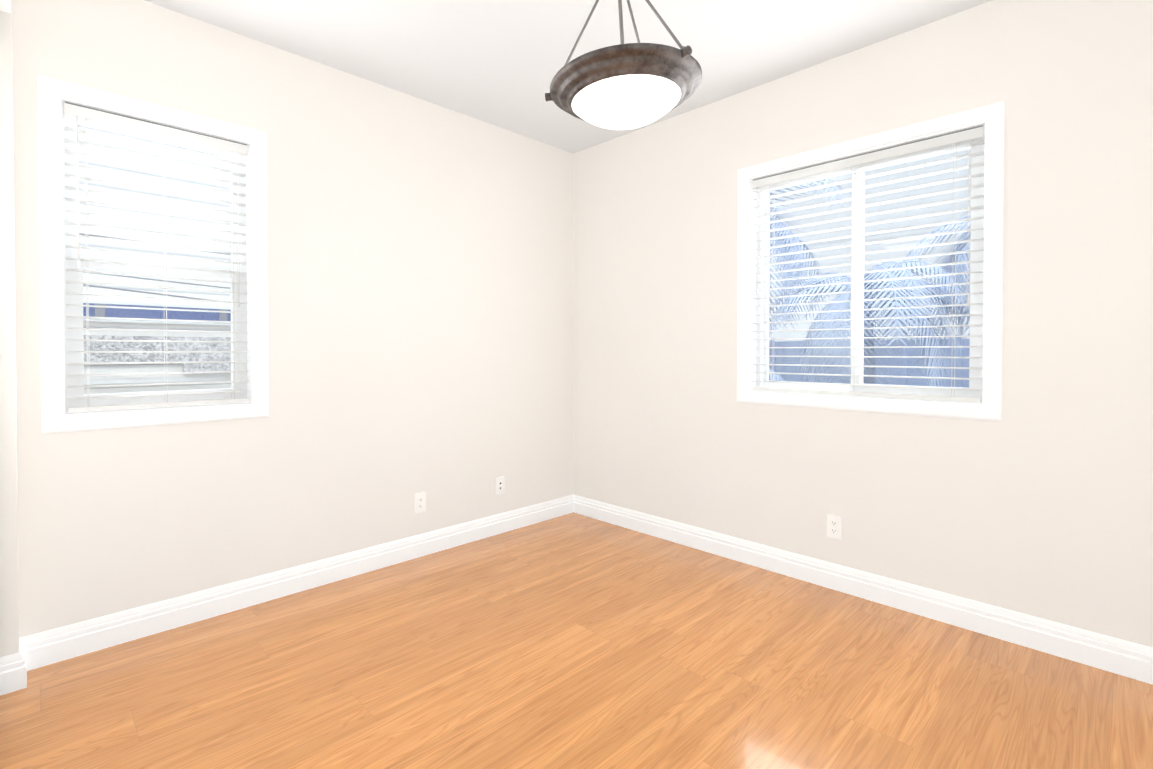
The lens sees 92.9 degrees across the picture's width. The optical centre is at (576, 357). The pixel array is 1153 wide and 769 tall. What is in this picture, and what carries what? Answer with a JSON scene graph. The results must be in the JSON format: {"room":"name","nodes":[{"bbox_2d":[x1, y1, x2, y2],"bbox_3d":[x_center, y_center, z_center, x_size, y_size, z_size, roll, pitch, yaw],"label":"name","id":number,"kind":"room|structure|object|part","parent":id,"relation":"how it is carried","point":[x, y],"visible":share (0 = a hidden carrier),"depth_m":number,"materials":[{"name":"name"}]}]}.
{"room":"empty room","nodes":[
{"label":"empty room","id":0,"kind":"room"},
{"bbox_2d":[0,0,18,657],"bbox_3d":[-0.815,-0.133,0.678,0.120,2.440,3.220,-1,1,-45],"label":"wall","id":1,"kind":"structure","parent":0,"point":[9,604],"depth_m":1.76,"materials":[{"name":"paint"}]},
{"bbox_2d":[12,0,572,637],"bbox_3d":[-1.007,-0.159,2.863,2.930,2.440,0.150,-1,1,-45],"label":"wall","id":2,"kind":"structure","parent":0,"point":[420,296],"depth_m":2.57,"materials":[{"name":"paint"}]},
{"bbox_2d":[37,74,268,433],"bbox_3d":[-1.657,-0.361,2.199,0.714,1.240,0.163,-1,1,-45],"label":"window","id":3,"kind":"structure","parent":2,"relation":"in","point":[153,273],"depth_m":2.12,"materials":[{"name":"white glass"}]},
{"bbox_3d":[-1.690,-0.361,2.233,0.608,1.134,0.067,-1,1,-45],"label":"window sash frame","id":4,"kind":"part","parent":3,"relation":"part of","materials":[{"name":"white plastic"}]},
{"bbox_2d":[63,102,248,412],"bbox_3d":[-1.635,-0.361,2.177,0.582,1.114,0.069,-1,1,-45],"label":"window blind","id":5,"kind":"object","parent":3,"relation":"attached to","point":[80,113],"visible":0.9,"depth_m":2.15,"materials":[{"name":"white plastic"}]},
{"bbox_2d":[12,495,575,686],"bbox_3d":[-0.966,1.005,2.784,2.616,0.115,0.040,-1,1,-45],"label":"baseboard","id":6,"kind":"structure","parent":2,"relation":"attached to","point":[48,647],"depth_m":2.35,"materials":[{"name":"white wood"}]},
{"bbox_2d":[415,492,425,512],"bbox_3d":[-0.836,0.775,2.934,0.063,0.104,0.007,-1,1,-45],"label":"duplex electrical outlet","id":7,"kind":"object","parent":2,"relation":"attached to","point":[420,502],"visible":1,"depth_m":2.93,"materials":[{"name":"white plastic"}]},
{"bbox_2d":[496,476,503,494],"bbox_3d":[-0.461,0.771,3.306,0.063,0.104,0.007,-1,1,-45],"label":"jack","id":8,"kind":"object","parent":2,"relation":"attached to","point":[499,485],"visible":1,"depth_m":3.30,"materials":[{"name":"white plastic"}]},
{"bbox_2d":[145,0,991,153],"bbox_3d":[-0.113,-1.421,1.361,3.760,0.120,3.520,-1,1,-45],"label":"ceiling","id":9,"kind":"structure","parent":0,"point":[500,63],"depth_m":2.35,"materials":[{"name":"paint"}]},
{"bbox_2d":[545,0,701,129],"bbox_3d":[0.145,-0.938,1.612,0.458,0.494,0.461,-4,1,-45],"label":"pendant light","id":10,"kind":"object","parent":9,"relation":"hanging from","point":[623,86],"visible":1,"depth_m":1.50,"materials":[{"name":"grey metal"}]},
{"bbox_3d":[0.147,-0.729,1.616,0.340,0.076,0.340,-4,1,-45],"label":"lamp shade","id":11,"kind":"part","parent":10,"relation":"part of","materials":[{"name":"white glass"}]},
{"bbox_2d":[0,512,1152,768],"bbox_3d":[-0.113,1.139,1.391,3.760,0.120,3.520,-1,1,-45],"label":"floor","id":12,"kind":"structure","parent":0,"point":[572,642],"depth_m":1.81,"materials":[{"name":"laminate"}]},
{"bbox_2d":[573,0,1152,647],"bbox_3d":[1.220,-0.156,2.595,0.150,2.440,3.370,-1,1,-45],"label":"wall","id":13,"kind":"structure","parent":0,"point":[1037,500],"depth_m":2.23,"materials":[{"name":"paint"}]},
{"bbox_2d":[827,514,840,539],"bbox_3d":[1.188,0.780,2.527,0.007,0.104,0.063,-1,1,-45],"label":"duplex electrical outlet","id":14,"kind":"object","parent":13,"relation":"attached to","point":[833,526],"visible":1,"depth_m":2.52,"materials":[{"name":"white plastic"}]},
{"bbox_2d":[576,495,1152,684],"bbox_3d":[1.108,1.007,2.604,0.017,0.115,3.220,-1,1,-45],"label":"baseboard","id":15,"kind":"structure","parent":13,"relation":"attached to","point":[1132,660],"depth_m":2.29,"materials":[{"name":"white wood"}]},
{"bbox_2d":[737,101,1003,420],"bbox_3d":[1.279,-0.370,2.517,0.163,1.210,1.100,-1,1,-45],"label":"window","id":16,"kind":"structure","parent":13,"relation":"in","point":[904,329],"depth_m":2.40,"materials":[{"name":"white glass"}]},
{"bbox_2d":[752,126,984,402],"bbox_3d":[1.257,-0.370,2.496,0.069,1.084,0.968,-1,1,-45],"label":"window blind","id":17,"kind":"object","parent":16,"relation":"attached to","point":[965,138],"visible":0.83,"depth_m":2.43,"materials":[{"name":"white plastic"}]},
{"bbox_3d":[1.311,-0.370,2.550,0.071,1.104,0.994,-1,1,-45],"label":"window frame sash","id":18,"kind":"part","parent":16,"relation":"part of","materials":[{"name":"white plastic"}]},
{"label":"outside","id":19,"kind":"structure","parent":0,"visible":0},
{"bbox_3d":[-0.334,1.233,3.133,32.000,0.090,30.000,-1,1,-45],"label":"ground","id":20,"kind":"structure","parent":19,"visible":0},
{"bbox_2d":[78,127,230,393],"bbox_3d":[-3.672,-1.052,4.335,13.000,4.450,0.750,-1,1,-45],"label":"window glass","id":21,"kind":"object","parent":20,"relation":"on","point":[171,251],"depth_m":4.56,"materials":[{"name":"white"}]},
{"bbox_2d":[769,368,784,380],"bbox_3d":[1.581,0.640,6.115,1.787,1.347,1.635,-1,1,-45],"label":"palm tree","id":22,"kind":"object","parent":20,"relation":"on","point":[778,378],"depth_m":5.77,"materials":[{"name":"blue plant"}]},
{"bbox_2d":[769,179,848,331],"bbox_3d":[2.524,-0.666,7.761,3.182,3.597,2.902,-1,1,-45],"label":"palm tree","id":23,"kind":"object","parent":20,"relation":"on","point":[792,258],"depth_m":7.30,"materials":[{"name":"blue plant"}]},
{"bbox_2d":[769,261,968,386],"bbox_3d":[3.002,0.089,5.897,2.287,2.132,2.025,-1,1,-45],"label":"palm tree","id":24,"kind":"object","parent":20,"relation":"on","point":[891,303],"depth_m":5.56,"materials":[{"name":"blue plant"}]},
{"bbox_2d":[769,335,969,387],"bbox_3d":[4.095,0.420,7.526,0.150,1.430,14.000,-1,1,-45],"label":"fence","id":25,"kind":"object","parent":20,"relation":"on","point":[915,382],"depth_m":7.28,"materials":[{"name":"blue"}]},
{"bbox_2d":[894,210,970,356],"bbox_3d":[4.400,-0.323,5.351,2.238,2.970,2.442,-1,1,-45],"label":"palm tree","id":26,"kind":"object","parent":20,"relation":"on","point":[963,257],"depth_m":5.74,"materials":[{"name":"blue plant"}]},
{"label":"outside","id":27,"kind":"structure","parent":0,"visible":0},
{"bbox_2d":[79,233,230,303],"bbox_3d":[-3.196,-0.530,3.863,11.001,0.951,0.310,-1,1,-45],"label":"wires","id":28,"kind":"object","parent":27,"point":[150,279],"depth_m":3.96,"materials":[{"name":"grey"}]}
]}

